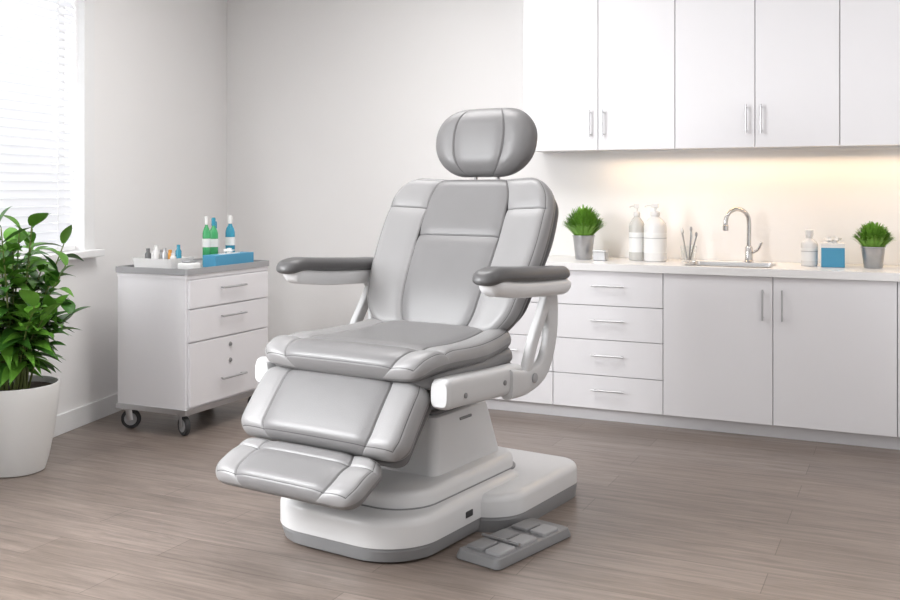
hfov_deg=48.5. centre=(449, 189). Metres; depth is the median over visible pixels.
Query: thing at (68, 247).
rail
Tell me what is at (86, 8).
window frame
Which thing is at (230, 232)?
bottle
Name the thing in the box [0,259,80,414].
wall
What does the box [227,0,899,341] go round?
wall
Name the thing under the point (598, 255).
metal box
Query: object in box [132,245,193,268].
tray
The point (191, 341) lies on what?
cart
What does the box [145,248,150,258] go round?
jar
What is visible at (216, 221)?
bottle
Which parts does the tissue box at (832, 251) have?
panel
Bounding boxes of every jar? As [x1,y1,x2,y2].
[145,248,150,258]
[153,245,158,258]
[162,248,167,258]
[175,245,181,258]
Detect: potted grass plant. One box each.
[562,204,605,259]
[850,221,896,267]
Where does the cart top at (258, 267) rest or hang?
on the cart at (191, 341)
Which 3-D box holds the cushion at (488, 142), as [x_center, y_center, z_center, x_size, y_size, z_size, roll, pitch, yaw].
[0.160,-0.216,4.562,0.522,0.316,0.160,0,0,33]
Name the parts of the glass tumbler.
glass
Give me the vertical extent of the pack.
0.050 m
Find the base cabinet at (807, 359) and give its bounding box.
[485,270,899,449]
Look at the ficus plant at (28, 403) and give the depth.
4.65 m
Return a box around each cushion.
[216,438,381,509]
[241,366,429,461]
[265,318,510,381]
[276,347,512,389]
[367,177,555,330]
[436,108,537,176]
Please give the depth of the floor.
3.99 m
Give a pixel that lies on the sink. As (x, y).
(697, 263)
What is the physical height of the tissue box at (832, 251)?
0.168 m
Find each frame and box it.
[52,3,63,239]
[78,0,94,249]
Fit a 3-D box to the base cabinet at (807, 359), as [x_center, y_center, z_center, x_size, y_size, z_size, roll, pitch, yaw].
[1.870,0.896,5.533,3.875,0.868,0.578,0,0,25]
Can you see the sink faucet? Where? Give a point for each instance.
(749, 252)
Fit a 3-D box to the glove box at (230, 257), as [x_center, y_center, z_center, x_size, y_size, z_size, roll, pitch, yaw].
[-1.283,0.386,5.802,0.090,0.101,0.360,0,0,25]
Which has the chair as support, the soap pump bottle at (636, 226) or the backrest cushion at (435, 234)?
the backrest cushion at (435, 234)
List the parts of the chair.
frame, seat frame, frame, plate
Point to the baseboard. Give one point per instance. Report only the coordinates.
(72, 419)
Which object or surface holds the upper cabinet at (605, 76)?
attached to the wall at (334, 107)
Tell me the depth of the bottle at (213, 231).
5.83 m
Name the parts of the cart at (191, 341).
frame, drawer, drawer, drawer, drawer handle, drawer handle, drawer handle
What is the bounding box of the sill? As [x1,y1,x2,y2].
[14,249,104,264]
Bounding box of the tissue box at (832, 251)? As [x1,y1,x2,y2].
[821,236,844,267]
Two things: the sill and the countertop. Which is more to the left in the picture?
the sill
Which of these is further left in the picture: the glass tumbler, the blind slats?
the blind slats
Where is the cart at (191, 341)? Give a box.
[116,258,268,435]
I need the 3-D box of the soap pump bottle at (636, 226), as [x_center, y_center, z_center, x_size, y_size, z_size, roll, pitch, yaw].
[1.114,0.252,5.966,0.094,0.335,0.093,0,0,8]
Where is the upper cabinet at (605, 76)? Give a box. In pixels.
[523,0,899,152]
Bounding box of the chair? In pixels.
[216,108,576,561]
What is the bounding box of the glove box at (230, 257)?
[203,248,253,266]
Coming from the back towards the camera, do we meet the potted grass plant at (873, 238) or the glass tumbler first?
the glass tumbler
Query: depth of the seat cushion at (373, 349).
3.77 m
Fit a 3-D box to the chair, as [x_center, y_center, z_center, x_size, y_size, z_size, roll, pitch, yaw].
[-0.179,0.478,4.040,1.092,1.704,1.467,0,0,33]
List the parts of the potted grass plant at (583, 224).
pot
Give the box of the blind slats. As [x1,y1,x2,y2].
[0,0,74,250]
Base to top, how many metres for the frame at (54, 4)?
1.665 m
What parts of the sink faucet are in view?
spout, lever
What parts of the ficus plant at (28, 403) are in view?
stem, stem, stem, stem, stem, stem, stem, pot, stem, stem, stem, stem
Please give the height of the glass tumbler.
0.208 m
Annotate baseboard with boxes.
[53,393,122,437]
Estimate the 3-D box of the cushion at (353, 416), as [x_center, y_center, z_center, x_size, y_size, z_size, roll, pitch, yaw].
[-0.434,0.808,3.670,0.778,0.258,0.233,0,0,33]
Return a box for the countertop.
[545,255,899,281]
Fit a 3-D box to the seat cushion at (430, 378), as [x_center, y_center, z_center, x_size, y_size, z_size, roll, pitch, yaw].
[-0.217,0.672,3.982,0.794,0.080,0.655,0,0,33]
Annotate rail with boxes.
[15,246,74,254]
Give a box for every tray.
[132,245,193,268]
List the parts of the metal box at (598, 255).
lid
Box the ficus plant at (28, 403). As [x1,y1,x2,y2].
[0,206,88,477]
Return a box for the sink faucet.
[723,207,762,262]
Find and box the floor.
[0,397,899,599]
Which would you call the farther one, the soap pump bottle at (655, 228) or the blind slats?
the soap pump bottle at (655, 228)
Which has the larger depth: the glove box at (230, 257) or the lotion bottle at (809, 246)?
the glove box at (230, 257)
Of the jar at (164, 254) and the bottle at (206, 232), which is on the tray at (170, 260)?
the jar at (164, 254)
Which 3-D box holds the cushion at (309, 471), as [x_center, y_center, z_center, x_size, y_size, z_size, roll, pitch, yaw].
[-0.540,0.990,3.525,0.668,0.147,0.210,0,0,33]
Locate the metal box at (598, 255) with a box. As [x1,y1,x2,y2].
[592,250,607,260]
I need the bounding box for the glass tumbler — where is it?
[680,227,697,262]
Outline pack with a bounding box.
[178,260,199,268]
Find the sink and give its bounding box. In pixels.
[683,261,775,267]
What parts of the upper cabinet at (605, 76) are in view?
door, door handle, door handle, door, door, panel, door handle, door handle, door, door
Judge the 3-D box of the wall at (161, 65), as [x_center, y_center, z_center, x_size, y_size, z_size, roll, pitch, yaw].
[-1.952,-0.145,6.615,0.160,2.950,1.940,0,0,12]
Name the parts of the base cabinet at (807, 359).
drawer, drawer, drawer, drawer, drawer handle, drawer handle, drawer handle, drawer handle, drawer, drawer, drawer, drawer, door, door handle, door handle, door, door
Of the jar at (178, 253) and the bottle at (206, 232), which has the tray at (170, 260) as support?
the jar at (178, 253)
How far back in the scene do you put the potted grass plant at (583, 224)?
6.02 m
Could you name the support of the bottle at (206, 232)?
on the cart at (191, 341)
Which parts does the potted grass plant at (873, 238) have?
pot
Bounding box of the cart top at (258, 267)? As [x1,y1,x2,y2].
[116,258,268,278]
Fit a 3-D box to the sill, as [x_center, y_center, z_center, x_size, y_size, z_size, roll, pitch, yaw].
[-2.289,0.360,4.902,0.220,0.039,1.810,0,0,12]
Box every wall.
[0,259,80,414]
[64,0,226,405]
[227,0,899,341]
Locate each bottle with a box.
[202,216,209,264]
[210,218,217,253]
[215,221,218,253]
[225,215,234,252]
[629,204,643,260]
[644,203,666,261]
[801,230,817,265]
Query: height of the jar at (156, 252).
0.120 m

